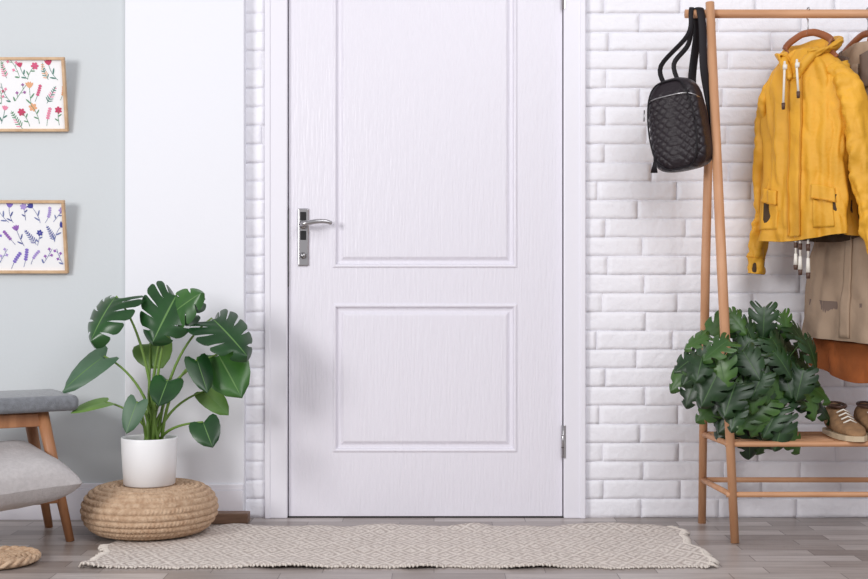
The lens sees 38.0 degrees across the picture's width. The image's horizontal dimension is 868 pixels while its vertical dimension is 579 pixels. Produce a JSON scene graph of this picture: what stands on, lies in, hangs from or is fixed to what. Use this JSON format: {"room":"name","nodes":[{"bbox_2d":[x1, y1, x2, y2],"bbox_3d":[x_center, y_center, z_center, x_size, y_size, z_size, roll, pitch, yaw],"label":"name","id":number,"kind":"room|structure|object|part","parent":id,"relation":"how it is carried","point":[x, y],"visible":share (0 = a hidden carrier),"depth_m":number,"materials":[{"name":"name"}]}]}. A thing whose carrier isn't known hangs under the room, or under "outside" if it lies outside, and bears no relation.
{"room":"entrance hallway","nodes":[
{"label":"entrance hallway","id":0,"kind":"room"},
{"bbox_2d":[121,434,177,487],"bbox_3d":[-0.884,0.532,3.915,0.173,0.148,0.173,0,0,0],"label":"pot","id":1,"kind":"object","parent":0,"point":[148,460],"depth_m":3.85,"materials":[{"name":"white ceramic"}]},
{"bbox_2d":[0,0,867,517],"bbox_3d":[-0.150,-0.540,4.260,4.900,2.600,0.180,0,0,0],"label":"wall","id":2,"kind":"structure","parent":0,"point":[644,227],"depth_m":4.19,"materials":[{"name":"white brick"}]},
{"bbox_2d":[0,57,68,131],"bbox_3d":[-1.373,-0.640,4.134,0.335,0.240,0.063,0,0,0],"label":"picture frame","id":3,"kind":"object","parent":2,"relation":"attached to","point":[33,90],"visible":1,"depth_m":4.13,"materials":[{"name":"white paper"}]},
{"bbox_2d":[0,200,68,272],"bbox_3d":[-1.377,-0.173,4.134,0.345,0.240,0.063,0,0,0],"label":"picture frame","id":4,"kind":"object","parent":2,"relation":"attached to","point":[33,233],"visible":1,"depth_m":4.14,"materials":[{"name":"white paper"}]},
{"bbox_2d":[0,483,242,519],"bbox_3d":[-1.614,0.700,4.153,1.972,0.120,0.033,0,0,0],"label":"baseboard","id":5,"kind":"structure","parent":2,"relation":"attached to","point":[74,499],"depth_m":4.16,"materials":[{"name":"white paint"}]},
{"bbox_2d":[125,0,245,510],"bbox_3d":[-0.822,-0.540,4.250,0.392,2.600,0.200,0,0,0],"label":"wall panel","id":6,"kind":"object","parent":2,"relation":"attached to","point":[185,60],"visible":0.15,"depth_m":4.15,"materials":[{"name":"white paint"}]},
{"bbox_2d":[265,0,288,518],"bbox_3d":[-0.524,-0.270,4.238,0.074,2.060,0.124,0,0,0],"label":"trim","id":7,"kind":"structure","parent":2,"relation":"attached to","point":[276,11],"depth_m":4.18,"materials":[{"name":"white paint"}]},
{"bbox_2d":[288,208,288,286],"bbox_3d":[-0.485,-0.140,4.212,0.003,0.260,0.036,0,0,0],"label":"strike plate","id":8,"kind":"object","parent":2,"relation":"attached to","point":[288,208],"visible":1,"depth_m":4.19,"materials":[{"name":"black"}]},
{"bbox_2d":[289,0,561,515],"bbox_3d":[-0.028,-0.268,4.216,0.911,2.045,0.047,0,0,0],"label":"door","id":9,"kind":"structure","parent":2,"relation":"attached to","point":[425,321],"depth_m":4.20,"materials":[{"name":"white paint"}]},
{"bbox_2d":[298,208,331,265],"bbox_3d":[-0.394,-0.174,4.166,0.118,0.192,0.063,0,0,0],"label":"door handle","id":10,"kind":"object","parent":9,"relation":"attached to","point":[304,222],"depth_m":4.19,"materials":[{"name":"silver metal"}]},
{"bbox_2d":[288,516,562,517],"bbox_3d":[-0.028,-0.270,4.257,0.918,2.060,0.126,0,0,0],"label":"threshold","id":11,"kind":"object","parent":2,"relation":"attached to","point":[288,516],"depth_m":4.20,"materials":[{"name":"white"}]},
{"bbox_2d":[561,0,565,457],"bbox_3d":[0.430,-0.240,4.186,0.014,1.600,0.017,0,0,0],"label":"hinges","id":12,"kind":"object","parent":2,"relation":"attached to","point":[563,435],"visible":1,"depth_m":4.18,"materials":[{"name":"silver metal"}]},
{"bbox_2d":[562,0,585,518],"bbox_3d":[0.467,-0.270,4.238,0.072,2.060,0.124,0,0,0],"label":"trim","id":13,"kind":"structure","parent":2,"relation":"attached to","point":[574,15],"depth_m":4.18,"materials":[{"name":"white paint"}]},
{"bbox_2d":[0,515,867,578],"bbox_3d":[0.000,0.785,1.575,5.200,0.050,5.750,0,0,0],"label":"floor","id":14,"kind":"structure","parent":0,"point":[767,548],"depth_m":3.57,"materials":[{"name":"laminate"}]},
{"bbox_2d":[0,545,40,569],"bbox_3d":[-1.215,0.746,3.500,0.238,0.026,0.238,0,0,0],"label":"wicker tray","id":15,"kind":"object","parent":14,"relation":"on","point":[14,556],"visible":1,"depth_m":3.50,"materials":[{"name":"wicker"}]},
{"bbox_2d":[0,389,78,541],"bbox_3d":[-1.379,0.540,3.789,0.548,0.445,0.300,0,0,-31],"label":"bench","id":16,"kind":"object","parent":14,"relation":"on","point":[29,409],"visible":0.55,"depth_m":3.78,"materials":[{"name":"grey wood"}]},
{"bbox_3d":[-1.379,0.342,3.789,0.548,0.048,0.300,0,0,-31],"label":"seat","id":17,"kind":"part","parent":16,"relation":"part of","materials":[{"name":"grey fabric"}]},
{"bbox_2d":[0,440,81,511],"bbox_3d":[-1.280,0.542,3.670,0.382,0.174,0.376,0,0,-40],"label":"throw pillow","id":18,"kind":"object","parent":16,"relation":"on","point":[29,476],"visible":1,"depth_m":3.59,"materials":[{"name":"fabric"}]},
{"bbox_2d":[211,511,249,523],"bbox_3d":[-0.676,0.743,4.109,0.147,0.034,0.054,0,0,0],"label":"wood block","id":19,"kind":"object","parent":14,"relation":"on","point":[223,517],"visible":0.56,"depth_m":4.08,"materials":[{"name":"brown wood"}]},
{"bbox_2d":[78,522,719,569],"bbox_3d":[-0.097,0.750,3.725,1.782,0.023,0.632,0,0,0],"label":"woven rug","id":20,"kind":"object","parent":14,"relation":"on","point":[606,545],"visible":0.96,"depth_m":3.66,"materials":[{"name":"beige fabric"}]},
{"bbox_2d":[80,478,218,540],"bbox_3d":[-0.882,0.678,3.915,0.421,0.148,0.421,0,0,-42],"label":"woven pouf","id":21,"kind":"object","parent":20,"relation":"on","point":[113,509],"visible":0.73,"depth_m":3.76,"materials":[{"name":"wicker"}]},
{"bbox_2d":[62,281,251,487],"bbox_3d":[-0.848,0.289,3.908,0.578,0.633,0.218,0,0,0],"label":"potted plant","id":22,"kind":"object","parent":21,"relation":"on","point":[149,459],"visible":1,"depth_m":3.86,"materials":[{"name":"green plant"}]},
{"bbox_2d":[684,1,867,542],"bbox_3d":[1.369,-0.067,3.938,1.167,1.657,0.348,0,0,0],"label":"clothes rack","id":23,"kind":"object","parent":14,"relation":"on","point":[808,438],"visible":0.83,"depth_m":3.91,"materials":[{"name":"brown wood"}]},
{"bbox_2d":[643,7,712,172],"bbox_3d":[0.775,-0.623,3.938,0.200,0.520,0.147,0,0,36],"label":"backpack","id":24,"kind":"object","parent":23,"relation":"hanging from","point":[678,121],"visible":1,"depth_m":3.90,"materials":[{"name":"black leather"}]},
{"bbox_2d":[669,300,830,459],"bbox_3d":[0.988,0.282,3.884,0.518,0.496,0.333,0,0,0],"label":"plant","id":25,"kind":"object","parent":23,"relation":"on","point":[749,387],"visible":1,"depth_m":3.83,"materials":[{"name":"green plant"}]},
{"bbox_2d":[746,7,867,278],"bbox_3d":[1.193,-0.459,3.919,0.488,0.850,0.222,0,0,37],"label":"raincoat","id":26,"kind":"object","parent":23,"relation":"hanging from","point":[810,166],"visible":1,"depth_m":3.86,"materials":[{"name":"fabric"}]},
{"bbox_2d":[774,36,843,80],"bbox_3d":[1.176,-0.725,3.946,0.213,0.158,0.203,0,0,0],"label":"hood","id":27,"kind":"object","parent":26,"relation":"attached to","point":[813,60],"depth_m":3.87,"materials":[{"name":"yellow fabric"}]},
{"bbox_2d":[802,7,867,343],"bbox_3d":[1.355,-0.355,3.939,0.215,1.057,0.494,0,0,-25],"label":"coat","id":28,"kind":"object","parent":23,"relation":"hanging from","point":[836,290],"visible":0.31,"depth_m":3.94,"materials":[{"name":"brown fabric"}]},
{"bbox_2d":[808,38,867,382],"bbox_3d":[1.368,-0.258,3.951,0.176,1.096,0.470,0,0,-25],"label":"dress","id":29,"kind":"object","parent":23,"relation":"hanging from","point":[844,360],"visible":0.06,"depth_m":3.96,"materials":[{"name":"orange fabric"}]},
{"bbox_2d":[822,401,867,441],"bbox_3d":[1.276,0.407,3.914,0.094,0.101,0.266,0,0,0],"label":"shoe","id":30,"kind":"object","parent":23,"relation":"on","point":[842,426],"visible":0.89,"depth_m":3.88,"materials":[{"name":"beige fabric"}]},
{"bbox_2d":[853,401,867,434],"bbox_3d":[1.372,0.407,3.914,0.094,0.101,0.266,0,0,0],"label":"boot","id":31,"kind":"object","parent":23,"relation":"on","point":[860,415],"visible":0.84,"depth_m":3.96,"materials":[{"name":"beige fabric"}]}
]}

